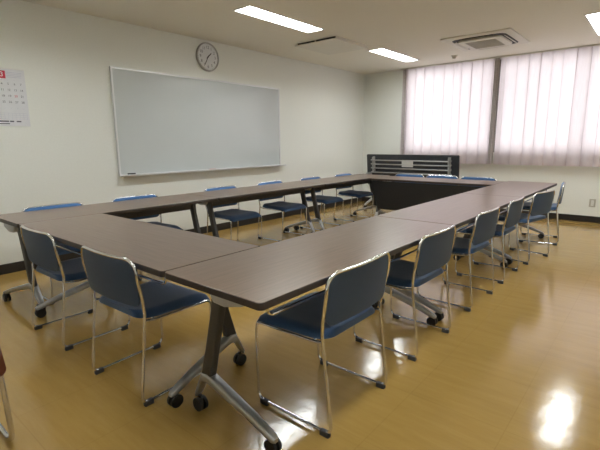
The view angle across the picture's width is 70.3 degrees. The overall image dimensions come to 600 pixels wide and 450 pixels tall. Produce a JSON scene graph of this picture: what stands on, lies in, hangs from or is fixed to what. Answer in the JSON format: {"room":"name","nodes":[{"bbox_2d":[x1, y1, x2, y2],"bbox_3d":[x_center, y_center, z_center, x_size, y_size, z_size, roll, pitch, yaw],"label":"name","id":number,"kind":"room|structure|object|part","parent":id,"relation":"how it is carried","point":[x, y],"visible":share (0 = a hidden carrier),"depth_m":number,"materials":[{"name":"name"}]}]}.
{"room":"meeting room","nodes":[
{"label":"meeting room","id":0,"kind":"room"},
{"bbox_2d":[0,0,363,264],"bbox_3d":[-1.515,-1.261,5.792,0.150,2.830,9.000,9,14,39],"label":"wall","id":1,"kind":"structure","parent":0,"point":[68,153],"depth_m":4.87,"materials":[{"name":"paint"}]},
{"bbox_2d":[0,67,30,126],"bbox_3d":[-2.851,-1.222,4.054,0.010,0.546,0.455,9,14,39],"label":"wall calendar","id":2,"kind":"object","parent":1,"relation":"attached to","point":[14,111],"visible":1,"depth_m":4.13,"materials":[{"name":"paper"}]},
{"bbox_2d":[0,197,361,274],"bbox_3d":[-1.441,0.088,5.999,0.012,0.100,8.670,9,14,39],"label":"baseboard","id":3,"kind":"structure","parent":1,"relation":"attached to","point":[15,266],"depth_m":6.47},
{"bbox_2d":[109,66,285,176],"bbox_3d":[-1.192,-1.392,5.969,0.088,1.241,2.870,9,14,39],"label":"whiteboard","id":4,"kind":"object","parent":1,"relation":"attached to","point":[164,123],"visible":1,"depth_m":5.68,"materials":[{"name":"ceramic"}]},
{"bbox_2d":[121,164,285,176],"bbox_3d":[-1.173,-0.793,6.080,0.062,0.024,2.860,9,14,39],"label":"tray","id":5,"kind":"object","parent":4,"relation":"on","point":[240,166],"depth_m":5.79,"materials":[{"name":"white metal"}]},
{"bbox_2d":[196,42,218,71],"bbox_3d":[-1.251,-2.276,5.775,0.042,0.372,0.372,9,14,39],"label":"wall clock","id":6,"kind":"object","parent":1,"relation":"attached to","point":[207,57],"visible":1,"depth_m":5.77,"materials":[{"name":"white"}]},
{"bbox_2d":[0,201,599,449],"bbox_3d":[0.689,0.507,4.261,5.870,0.100,9.000,9,14,39],"label":"floor","id":7,"kind":"structure","parent":0,"point":[520,369],"depth_m":2.43,"materials":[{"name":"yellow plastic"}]},
{"bbox_2d":[0,348,14,441],"bbox_3d":[-1.504,0.590,1.715,0.513,0.739,0.443,9,14,39],"label":"chair","id":8,"kind":"object","parent":7,"relation":"on","point":[9,436],"visible":1,"depth_m":1.77,"materials":[{"name":"metal"}]},
{"bbox_3d":[-1.348,0.452,1.554,0.102,0.410,0.443,9,14,39],"label":"backrest","id":9,"kind":"part","parent":8,"relation":"part of","materials":[{"name":"brown plastic"}]},
{"bbox_2d":[22,202,82,304],"bbox_3d":[-1.989,0.214,3.665,0.492,0.749,0.529,9,14,39],"label":"chair","id":10,"kind":"object","parent":7,"relation":"on","point":[61,251],"visible":0.18,"depth_m":3.59,"materials":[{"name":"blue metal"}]},
{"bbox_3d":[-2.139,0.380,3.513,0.464,0.459,0.029,9,14,39],"label":"sled leg","id":11,"kind":"part","parent":10,"relation":"part of","materials":[{"name":"silver metal"}]},
{"bbox_3d":[-2.150,-0.055,3.748,0.050,0.232,0.492,9,14,39],"label":"backrest","id":12,"kind":"part","parent":10,"relation":"part of","materials":[{"name":"blue fabric"}]},
{"bbox_3d":[-2.150,-0.040,3.752,0.076,0.280,0.529,9,14,39],"label":"frame","id":13,"kind":"part","parent":10,"relation":"part of","materials":[{"name":"silver metal"}]},
{"bbox_3d":[-1.967,0.158,3.635,0.433,0.067,0.469,9,14,39],"label":"seat","id":14,"kind":"part","parent":10,"relation":"part of","materials":[{"name":"blue fabric"}]},
{"bbox_2d":[20,225,130,350],"bbox_3d":[-1.518,0.357,2.903,0.529,0.749,0.492,8,14,38],"label":"chair","id":15,"kind":"object","parent":7,"relation":"on","point":[41,248],"visible":0.87,"depth_m":2.69,"materials":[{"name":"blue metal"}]},
{"bbox_3d":[-1.651,0.158,2.700,0.529,0.280,0.076,8,14,38],"label":"frame","id":16,"kind":"part","parent":15,"relation":"part of","materials":[{"name":"silver metal"}]},
{"bbox_3d":[-1.500,0.293,2.914,0.469,0.067,0.433,8,14,38],"label":"seat","id":17,"kind":"part","parent":15,"relation":"part of","materials":[{"name":"blue fabric"}]},
{"bbox_3d":[-1.700,0.461,3.074,0.029,0.459,0.464,8,14,38],"label":"sled leg","id":18,"kind":"part","parent":15,"relation":"part of","materials":[{"name":"silver metal"}]},
{"bbox_3d":[-1.334,0.514,2.782,0.029,0.459,0.464,8,14,38],"label":"sled leg","id":19,"kind":"part","parent":15,"relation":"part of","materials":[{"name":"silver metal"}]},
{"bbox_2d":[0,194,217,309],"bbox_3d":[-1.638,0.175,3.922,0.637,0.720,1.794,9,14,39],"label":"table","id":20,"kind":"object","parent":7,"relation":"on","point":[142,207],"visible":0.58,"depth_m":3.64,"materials":[{"name":"brown wood"}]},
{"bbox_3d":[-2.101,0.245,3.280,0.192,0.465,0.046,9,14,39],"label":"leg","id":21,"kind":"part","parent":20,"relation":"part of","materials":[{"name":"grey metal"}]},
{"bbox_3d":[-1.085,0.007,4.467,0.192,0.465,0.046,9,14,39],"label":"leg","id":22,"kind":"part","parent":20,"relation":"part of","materials":[{"name":"grey metal"}]},
{"bbox_2d":[19,213,257,407],"bbox_3d":[-1.108,0.404,2.715,1.844,0.720,0.594,9,14,39],"label":"table","id":23,"kind":"object","parent":7,"relation":"on","point":[154,249],"visible":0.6,"depth_m":2.40,"materials":[{"name":"brown wood"}]},
{"bbox_3d":[-0.427,0.419,2.300,0.046,0.465,0.192,9,14,39],"label":"leg","id":24,"kind":"part","parent":23,"relation":"part of","materials":[{"name":"grey metal"}]},
{"bbox_2d":[81,246,210,406],"bbox_3d":[-0.821,0.461,2.329,0.529,0.749,0.492,8,14,37],"label":"chair","id":25,"kind":"object","parent":7,"relation":"on","point":[116,278],"visible":0.97,"depth_m":2.15,"materials":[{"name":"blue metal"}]},
{"bbox_3d":[-0.951,0.263,2.124,0.529,0.280,0.076,8,14,37],"label":"frame","id":26,"kind":"part","parent":25,"relation":"part of","materials":[{"name":"silver metal"}]},
{"bbox_3d":[-1.005,0.566,2.497,0.029,0.459,0.464,8,14,37],"label":"sled leg","id":27,"kind":"part","parent":25,"relation":"part of","materials":[{"name":"silver metal"}]},
{"bbox_3d":[-0.803,0.398,2.340,0.469,0.067,0.433,8,14,37],"label":"seat","id":28,"kind":"part","parent":25,"relation":"part of","materials":[{"name":"blue fabric"}]},
{"bbox_3d":[-0.633,0.618,2.212,0.029,0.459,0.464,8,14,37],"label":"sled leg","id":29,"kind":"part","parent":25,"relation":"part of","materials":[{"name":"silver metal"}]},
{"bbox_2d":[112,194,182,280],"bbox_3d":[-1.494,0.098,4.243,0.492,0.749,0.529,9,14,39],"label":"chair","id":30,"kind":"object","parent":7,"relation":"on","point":[146,195],"visible":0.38,"depth_m":4.34,"materials":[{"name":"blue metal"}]},
{"bbox_3d":[-1.655,-0.171,4.326,0.050,0.232,0.492,9,14,39],"label":"backrest","id":31,"kind":"part","parent":30,"relation":"part of","materials":[{"name":"blue fabric"}]},
{"bbox_3d":[-1.655,-0.156,4.330,0.076,0.280,0.529,9,14,39],"label":"frame","id":32,"kind":"part","parent":30,"relation":"part of","materials":[{"name":"silver metal"}]},
{"bbox_3d":[-1.472,0.042,4.213,0.433,0.067,0.469,9,14,39],"label":"seat","id":33,"kind":"part","parent":30,"relation":"part of","materials":[{"name":"blue fabric"}]},
{"bbox_2d":[204,185,262,246],"bbox_3d":[-0.787,-0.068,5.069,0.492,0.749,0.529,9,14,39],"label":"chair","id":34,"kind":"object","parent":7,"relation":"on","point":[234,215],"visible":0.52,"depth_m":5.01,"materials":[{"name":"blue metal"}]},
{"bbox_3d":[-0.937,0.098,4.917,0.464,0.459,0.029,9,14,39],"label":"sled leg","id":35,"kind":"part","parent":34,"relation":"part of","materials":[{"name":"silver metal"}]},
{"bbox_3d":[-0.948,-0.337,5.152,0.050,0.232,0.492,9,14,39],"label":"backrest","id":36,"kind":"part","parent":34,"relation":"part of","materials":[{"name":"blue fabric"}]},
{"bbox_3d":[-0.948,-0.322,5.156,0.076,0.280,0.529,9,14,39],"label":"frame","id":37,"kind":"part","parent":34,"relation":"part of","materials":[{"name":"silver metal"}]},
{"bbox_3d":[-0.765,-0.124,5.039,0.433,0.067,0.469,9,14,39],"label":"seat","id":38,"kind":"part","parent":34,"relation":"part of","materials":[{"name":"blue fabric"}]},
{"bbox_3d":[-0.634,0.027,5.271,0.464,0.459,0.029,9,14,39],"label":"sled leg","id":39,"kind":"part","parent":34,"relation":"part of","materials":[{"name":"silver metal"}]},
{"bbox_2d":[187,182,324,236],"bbox_3d":[-0.481,-0.096,5.274,0.637,0.720,1.794,9,14,39],"label":"table","id":40,"kind":"object","parent":7,"relation":"on","point":[242,194],"visible":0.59,"depth_m":5.05,"materials":[{"name":"brown wood"}]},
{"bbox_3d":[-0.943,-0.026,4.632,0.192,0.465,0.046,9,14,39],"label":"leg","id":41,"kind":"part","parent":40,"relation":"part of","materials":[{"name":"grey metal"}]},
{"bbox_3d":[0.072,-0.265,5.818,0.192,0.465,0.046,9,14,39],"label":"leg","id":42,"kind":"part","parent":40,"relation":"part of","materials":[{"name":"grey metal"}]},
{"bbox_2d":[257,180,306,241],"bbox_3d":[-0.237,-0.197,5.711,0.492,0.749,0.529,9,14,39],"label":"chair","id":43,"kind":"object","parent":7,"relation":"on","point":[282,206],"visible":0.7,"depth_m":5.66,"materials":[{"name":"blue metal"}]},
{"bbox_3d":[-0.388,-0.031,5.559,0.464,0.459,0.029,9,14,39],"label":"sled leg","id":44,"kind":"part","parent":43,"relation":"part of","materials":[{"name":"silver metal"}]},
{"bbox_3d":[-0.398,-0.466,5.794,0.050,0.232,0.492,9,14,39],"label":"backrest","id":45,"kind":"part","parent":43,"relation":"part of","materials":[{"name":"blue fabric"}]},
{"bbox_3d":[-0.215,-0.253,5.681,0.433,0.067,0.469,9,14,39],"label":"seat","id":46,"kind":"part","parent":43,"relation":"part of","materials":[{"name":"blue fabric"}]},
{"bbox_3d":[-0.085,-0.102,5.913,0.464,0.459,0.029,9,14,39],"label":"sled leg","id":47,"kind":"part","parent":43,"relation":"part of","materials":[{"name":"silver metal"}]},
{"bbox_2d":[165,216,451,449],"bbox_3d":[0.212,0.454,2.394,0.605,0.720,1.794,9,14,39],"label":"table","id":48,"kind":"object","parent":7,"relation":"on","point":[261,278],"visible":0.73,"depth_m":1.93,"materials":[{"name":"brown wood"}]},
{"bbox_3d":[-0.384,0.495,1.907,0.192,0.465,0.046,9,14,39],"label":"leg","id":49,"kind":"part","parent":48,"relation":"part of","materials":[{"name":"grey metal"}]},
{"bbox_2d":[300,176,343,230],"bbox_3d":[0.328,-0.330,6.372,0.492,0.749,0.529,9,14,39],"label":"chair","id":50,"kind":"object","parent":7,"relation":"on","point":[321,199],"visible":0.58,"depth_m":6.34,"materials":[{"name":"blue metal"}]},
{"bbox_3d":[0.168,-0.599,6.455,0.050,0.232,0.492,9,14,39],"label":"backrest","id":51,"kind":"part","parent":50,"relation":"part of","materials":[{"name":"blue fabric"}]},
{"bbox_3d":[0.178,-0.163,6.220,0.464,0.459,0.029,9,14,39],"label":"sled leg","id":52,"kind":"part","parent":50,"relation":"part of","materials":[{"name":"silver metal"}]},
{"bbox_3d":[0.350,-0.386,6.342,0.433,0.067,0.469,9,14,39],"label":"seat","id":53,"kind":"part","parent":50,"relation":"part of","materials":[{"name":"blue fabric"}]},
{"bbox_3d":[0.481,-0.234,6.574,0.464,0.459,0.029,9,14,39],"label":"sled leg","id":54,"kind":"part","parent":50,"relation":"part of","materials":[{"name":"silver metal"}]},
{"bbox_2d":[255,251,389,438],"bbox_3d":[0.114,0.497,2.101,0.492,0.749,0.529,9,14,39],"label":"chair","id":55,"kind":"object","parent":7,"relation":"on","point":[350,294],"visible":0.98,"depth_m":1.93,"materials":[{"name":"blue fabric"}]},
{"bbox_3d":[-0.037,0.663,1.949,0.464,0.459,0.029,9,14,39],"label":"sled leg","id":56,"kind":"part","parent":55,"relation":"part of","materials":[{"name":"silver metal"}]},
{"bbox_3d":[0.091,0.435,2.108,0.433,0.067,0.469,9,14,39],"label":"seat","id":57,"kind":"part","parent":55,"relation":"part of","materials":[{"name":"blue fabric"}]},
{"bbox_3d":[0.266,0.592,2.303,0.464,0.459,0.029,9,14,39],"label":"sled leg","id":58,"kind":"part","parent":55,"relation":"part of","materials":[{"name":"silver metal"}]},
{"bbox_3d":[0.271,0.291,1.925,0.076,0.280,0.529,9,14,39],"label":"frame","id":59,"kind":"part","parent":55,"relation":"part of","materials":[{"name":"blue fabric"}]},
{"bbox_2d":[293,174,389,229],"bbox_3d":[0.676,-0.367,6.626,0.637,0.720,1.794,9,14,39],"label":"table","id":60,"kind":"object","parent":7,"relation":"on","point":[357,179],"visible":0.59,"depth_m":6.31,"materials":[{"name":"brown wood"}]},
{"bbox_3d":[0.214,-0.298,5.984,0.192,0.465,0.046,9,14,39],"label":"leg","id":61,"kind":"part","parent":60,"relation":"part of","materials":[{"name":"grey metal"}]},
{"bbox_3d":[1.230,-0.536,7.170,0.192,0.465,0.046,9,14,39],"label":"leg","id":62,"kind":"part","parent":60,"relation":"part of","materials":[{"name":"grey metal"}]},
{"bbox_2d":[334,173,373,221],"bbox_3d":[0.888,-0.461,7.025,0.492,0.749,0.529,9,14,39],"label":"chair","id":63,"kind":"object","parent":7,"relation":"on","point":[352,193],"visible":0.67,"depth_m":6.97,"materials":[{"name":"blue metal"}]},
{"bbox_3d":[0.727,-0.730,7.109,0.050,0.232,0.492,9,14,39],"label":"backrest","id":64,"kind":"part","parent":63,"relation":"part of","materials":[{"name":"blue fabric"}]},
{"bbox_3d":[0.737,-0.294,6.873,0.464,0.459,0.029,9,14,39],"label":"sled leg","id":65,"kind":"part","parent":63,"relation":"part of","materials":[{"name":"silver metal"}]},
{"bbox_3d":[0.909,-0.517,6.995,0.433,0.067,0.469,9,14,39],"label":"seat","id":66,"kind":"part","parent":63,"relation":"part of","materials":[{"name":"blue fabric"}]},
{"bbox_3d":[1.041,-0.365,7.227,0.464,0.459,0.029,9,14,39],"label":"sled leg","id":67,"kind":"part","parent":63,"relation":"part of","materials":[{"name":"silver metal"}]},
{"bbox_2d":[381,174,423,210],"bbox_3d":[1.635,-0.425,6.802,0.529,0.749,0.492,9,14,39],"label":"chair","id":68,"kind":"object","parent":7,"relation":"on","point":[404,175],"visible":0.12,"depth_m":6.90,"materials":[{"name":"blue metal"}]},
{"bbox_3d":[1.766,-0.701,6.910,0.492,0.232,0.050,9,14,39],"label":"backrest","id":69,"kind":"part","parent":68,"relation":"part of","materials":[{"name":"blue fabric"}]},
{"bbox_2d":[353,225,455,361],"bbox_3d":[0.669,0.368,2.743,0.492,0.749,0.529,9,14,40],"label":"chair","id":70,"kind":"object","parent":7,"relation":"on","point":[434,250],"visible":0.91,"depth_m":2.55,"materials":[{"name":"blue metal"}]},
{"bbox_3d":[0.515,0.534,2.594,0.464,0.459,0.029,9,14,40],"label":"sled leg","id":71,"kind":"part","parent":70,"relation":"part of","materials":[{"name":"silver metal"}]},
{"bbox_3d":[0.646,0.305,2.751,0.433,0.067,0.469,9,14,40],"label":"seat","id":72,"kind":"part","parent":70,"relation":"part of","materials":[{"name":"blue fabric"}]},
{"bbox_3d":[0.825,0.464,2.943,0.464,0.459,0.029,9,14,40],"label":"sled leg","id":73,"kind":"part","parent":70,"relation":"part of","materials":[{"name":"silver metal"}]},
{"bbox_3d":[0.824,0.163,2.564,0.076,0.280,0.529,9,14,40],"label":"frame","id":74,"kind":"part","parent":70,"relation":"part of","materials":[{"name":"silver metal"}]},
{"bbox_2d":[364,154,459,207],"bbox_3d":[2.018,-0.775,7.851,1.794,1.032,0.538,9,14,39],"label":"table","id":75,"kind":"object","parent":7,"relation":"on","point":[377,164],"visible":0.59,"depth_m":7.69,"materials":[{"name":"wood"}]},
{"bbox_2d":[369,176,504,215],"bbox_3d":[1.933,-0.302,6.229,1.794,0.720,0.594,9,14,39],"label":"table","id":76,"kind":"object","parent":7,"relation":"on","point":[397,194],"visible":0.45,"depth_m":6.13,"materials":[{"name":"brown wood"}]},
{"bbox_3d":[1.758,-0.372,6.005,1.734,0.425,0.030,9,14,39],"label":"modesty panel","id":77,"kind":"part","parent":76,"relation":"part of","materials":[{"name":"black plastic"}]},
{"bbox_2d":[425,175,457,184],"bbox_3d":[2.049,-0.362,6.461,0.529,0.749,0.492,9,14,39],"label":"chair","id":78,"kind":"object","parent":7,"relation":"on","point":[428,176],"visible":0.11,"depth_m":6.56,"materials":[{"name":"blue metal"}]},
{"bbox_2d":[377,193,521,320],"bbox_3d":[1.369,0.183,3.746,0.605,0.720,1.794,9,14,39],"label":"table","id":79,"kind":"object","parent":7,"relation":"on","point":[461,209],"visible":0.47,"depth_m":3.41,"materials":[{"name":"brown wood"}]},
{"bbox_3d":[1.790,-0.015,4.445,0.192,0.465,0.046,9,14,39],"label":"leg","id":80,"kind":"part","parent":79,"relation":"part of","materials":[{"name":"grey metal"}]},
{"bbox_2d":[417,207,499,311],"bbox_3d":[1.284,0.223,3.464,0.492,0.749,0.529,9,15,41],"label":"chair","id":81,"kind":"object","parent":7,"relation":"on","point":[485,223],"visible":0.77,"depth_m":3.26,"materials":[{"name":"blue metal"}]},
{"bbox_3d":[1.127,0.389,3.318,0.464,0.459,0.029,9,15,41],"label":"sled leg","id":82,"kind":"part","parent":81,"relation":"part of","materials":[{"name":"silver metal"}]},
{"bbox_3d":[1.443,0.320,3.662,0.464,0.459,0.029,9,15,41],"label":"sled leg","id":83,"kind":"part","parent":81,"relation":"part of","materials":[{"name":"silver metal"}]},
{"bbox_3d":[1.262,0.161,3.472,0.433,0.067,0.469,9,15,41],"label":"seat","id":84,"kind":"part","parent":81,"relation":"part of","materials":[{"name":"blue fabric"}]},
{"bbox_3d":[1.436,0.018,3.283,0.076,0.280,0.529,9,15,41],"label":"frame","id":85,"kind":"part","parent":81,"relation":"part of","materials":[{"name":"silver metal"}]},
{"bbox_2d":[459,176,496,186],"bbox_3d":[2.463,-0.300,6.119,0.529,0.749,0.492,9,14,39],"label":"chair","id":86,"kind":"object","parent":7,"relation":"on","point":[464,177],"visible":0.16,"depth_m":6.21,"materials":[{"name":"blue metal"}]},
{"bbox_2d":[455,196,524,283],"bbox_3d":[1.811,0.100,4.077,0.492,0.749,0.529,9,14,39],"label":"chair","id":87,"kind":"object","parent":7,"relation":"on","point":[515,207],"visible":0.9,"depth_m":3.90,"materials":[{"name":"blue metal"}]},
{"bbox_3d":[1.660,0.267,3.925,0.464,0.459,0.029,9,14,39],"label":"sled leg","id":88,"kind":"part","parent":87,"relation":"part of","materials":[{"name":"silver metal"}]},
{"bbox_3d":[1.788,0.038,4.084,0.433,0.067,0.469,9,14,39],"label":"seat","id":89,"kind":"part","parent":87,"relation":"part of","materials":[{"name":"blue fabric"}]},
{"bbox_3d":[1.963,0.196,4.280,0.464,0.459,0.029,9,14,39],"label":"sled leg","id":90,"kind":"part","parent":87,"relation":"part of","materials":[{"name":"silver metal"}]},
{"bbox_3d":[1.968,-0.106,3.901,0.076,0.280,0.529,9,14,39],"label":"frame","id":91,"kind":"part","parent":87,"relation":"part of","materials":[{"name":"silver metal"}]},
{"bbox_2d":[461,181,556,264],"bbox_3d":[2.526,-0.089,5.098,0.605,0.720,1.794,9,14,39],"label":"table","id":92,"kind":"object","parent":7,"relation":"on","point":[508,188],"visible":0.44,"depth_m":4.84,"materials":[{"name":"brown wood"}]},
{"bbox_2d":[488,190,554,264],"bbox_3d":[2.408,-0.017,4.655,0.529,0.749,0.492,-9,14,-38],"label":"chair","id":93,"kind":"object","parent":7,"relation":"on","point":[541,203],"visible":0.8,"depth_m":4.44,"materials":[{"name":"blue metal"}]},
{"bbox_3d":[2.225,0.144,4.535,0.029,0.459,0.464,-9,14,-38],"label":"sled leg","id":94,"kind":"part","parent":93,"relation":"part of","materials":[{"name":"silver metal"}]},
{"bbox_3d":[2.389,-0.080,4.666,0.469,0.067,0.433,-9,14,-38],"label":"seat","id":95,"kind":"part","parent":93,"relation":"part of","materials":[{"name":"blue fabric"}]},
{"bbox_3d":[2.592,0.085,4.826,0.029,0.459,0.464,-9,14,-38],"label":"sled leg","id":96,"kind":"part","parent":93,"relation":"part of","materials":[{"name":"silver metal"}]},
{"bbox_3d":[2.536,-0.217,4.452,0.529,0.280,0.076,-9,14,-38],"label":"frame","id":97,"kind":"part","parent":93,"relation":"part of","materials":[{"name":"silver metal"}]},
{"bbox_2d":[518,181,565,245],"bbox_3d":[3.075,-0.177,5.452,0.492,0.749,0.529,6,13,30],"label":"chair","id":98,"kind":"object","parent":7,"relation":"on","point":[526,206],"visible":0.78,"depth_m":5.30,"materials":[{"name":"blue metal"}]},
{"bbox_3d":[2.954,-0.006,5.279,0.464,0.459,0.029,6,13,30],"label":"sled leg","id":99,"kind":"part","parent":98,"relation":"part of","materials":[{"name":"silver metal"}]},
{"bbox_3d":[3.197,-0.085,5.676,0.464,0.459,0.029,6,13,30],"label":"sled leg","id":100,"kind":"part","parent":98,"relation":"part of","materials":[{"name":"silver metal"}]},
{"bbox_3d":[3.049,-0.238,5.455,0.433,0.067,0.469,6,13,30],"label":"seat","id":101,"kind":"part","parent":98,"relation":"part of","materials":[{"name":"blue fabric"}]},
{"bbox_3d":[3.251,-0.388,5.302,0.076,0.280,0.529,6,13,30],"label":"frame","id":102,"kind":"part","parent":98,"relation":"part of","materials":[{"name":"silver metal"}]},
{"bbox_2d":[22,0,599,73],"bbox_3d":[0.665,-2.124,3.752,5.870,0.001,9.000,9,14,39],"label":"ceiling","id":103,"kind":"structure","parent":0,"point":[415,29],"depth_m":4.98,"materials":[{"name":"white paint"}]},
{"bbox_2d":[232,5,324,32],"bbox_3d":[-0.203,-2.374,4.845,0.273,0.104,1.270,9,14,39],"label":"ceiling light","id":104,"kind":"object","parent":103,"relation":"attached to","point":[249,10],"visible":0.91,"depth_m":4.90,"materials":[{"name":"white plastic"}]},
{"bbox_2d":[246,6,310,26],"bbox_3d":[-0.203,-2.392,4.842,0.233,0.006,1.228,9,14,39],"label":"diffuser","id":105,"kind":"object","parent":104,"relation":"attached to","point":[250,9],"depth_m":4.91,"materials":[{"name":"white plastic"}]},
{"bbox_2d":[295,36,367,54],"bbox_3d":[0.456,-2.550,6.070,0.700,0.040,0.800,9,14,39],"label":"panel","id":106,"kind":"object","parent":103,"relation":"attached to","point":[336,44],"visible":1,"depth_m":5.99,"materials":[{"name":"white plastic"}]},
{"bbox_2d":[368,48,417,61],"bbox_3d":[1.533,-2.782,6.873,0.273,0.104,1.270,9,14,39],"label":"ceiling light","id":107,"kind":"object","parent":103,"relation":"attached to","point":[384,52],"visible":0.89,"depth_m":7.00,"materials":[{"name":"white plastic"}]},
{"bbox_2d":[379,49,408,57],"bbox_3d":[1.532,-2.799,6.869,0.233,0.006,1.228,9,14,39],"label":"diffuser","id":108,"kind":"object","parent":107,"relation":"attached to","point":[383,51],"depth_m":7.00,"materials":[{"name":"white plastic"}]},
{"bbox_2d":[440,28,529,51],"bbox_3d":[2.568,-2.530,5.904,0.900,0.052,1.000,9,14,39],"label":"air conditioner","id":109,"kind":"object","parent":103,"relation":"attached to","point":[507,36],"visible":1,"depth_m":5.75,"materials":[{"name":"white plastic"}]},
{"bbox_2d":[465,39,504,48],"bbox_3d":[2.568,-2.507,5.908,0.400,0.005,0.460,9,14,39],"label":"grille","id":110,"kind":"object","parent":109,"relation":"attached to","point":[486,43],"depth_m":5.87,"materials":[{"name":"plastic"}]},
{"bbox_3d":[2.568,-2.522,5.905,0.570,0.025,0.640,9,14,39],"label":"panel","id":111,"kind":"part","parent":109,"relation":"part of","materials":[{"name":"white plastic"}]},
{"bbox_2d":[584,12,599,35],"bbox_3d":[3.662,-2.461,5.114,0.273,0.104,1.270,9,14,39],"label":"ceiling light","id":112,"kind":"object","parent":103,"relation":"attached to","point":[593,19],"visible":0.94,"depth_m":5.14,"materials":[{"name":"white"}]},
{"bbox_2d":[591,13,599,29],"bbox_3d":[3.662,-2.478,5.111,0.233,0.006,1.228,9,14,39],"label":"diffuser","id":113,"kind":"object","parent":112,"relation":"attached to","point":[595,18],"depth_m":5.15,"materials":[{"name":"white plastic"}]},
{"bbox_2d":[362,58,599,216],"bbox_3d":[3.521,-1.599,7.306,5.570,2.830,0.150,9,14,39],"label":"wall","id":114,"kind":"structure","parent":0,"point":[382,90],"depth_m":7.71,"materials":[{"name":"paint"}]},
{"bbox_2d":[362,197,599,222],"bbox_3d":[3.480,-0.246,7.504,5.570,0.100,0.012,9,14,39],"label":"baseboard","id":115,"kind":"structure","parent":114,"relation":"attached to","point":[581,218],"depth_m":6.82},
{"bbox_2d":[401,44,599,153],"bbox_3d":[3.701,-1.965,6.960,4.460,1.581,0.178,9,14,39],"label":"window","id":116,"kind":"structure","parent":114,"relation":"in","point":[500,59],"depth_m":7.17,"materials":[{"name":"metal"}]},
{"bbox_2d":[400,58,499,163],"bbox_3d":[2.648,-2.000,7.725,1.741,1.738,0.061,9,14,39],"label":"sheer curtain","id":117,"kind":"object","parent":116,"relation":"hanging from","point":[449,109],"visible":0.95,"depth_m":7.64,"materials":[{"name":"white fabric"}]},
{"bbox_3d":[3.648,-2.719,6.758,4.460,0.022,0.035,9,14,39],"label":"curtain rail","id":118,"kind":"part","parent":116,"relation":"part of","materials":[{"name":"white metal"}]},
{"bbox_2d":[493,45,599,166],"bbox_3d":[4.328,-1.746,6.336,2.640,1.738,0.063,9,14,39],"label":"sheer curtain","id":119,"kind":"object","parent":116,"relation":"hanging from","point":[548,111],"visible":1,"depth_m":6.67,"materials":[{"name":"white fabric"}]},
{"bbox_2d":[589,199,595,206],"bbox_3d":[4.523,-0.339,6.592,0.085,0.125,0.013,9,14,39],"label":"wall outlet","id":120,"kind":"object","parent":114,"relation":"attached to","point":[592,202],"visible":1,"depth_m":6.59,"materials":[{"name":"plastic"}]}
]}

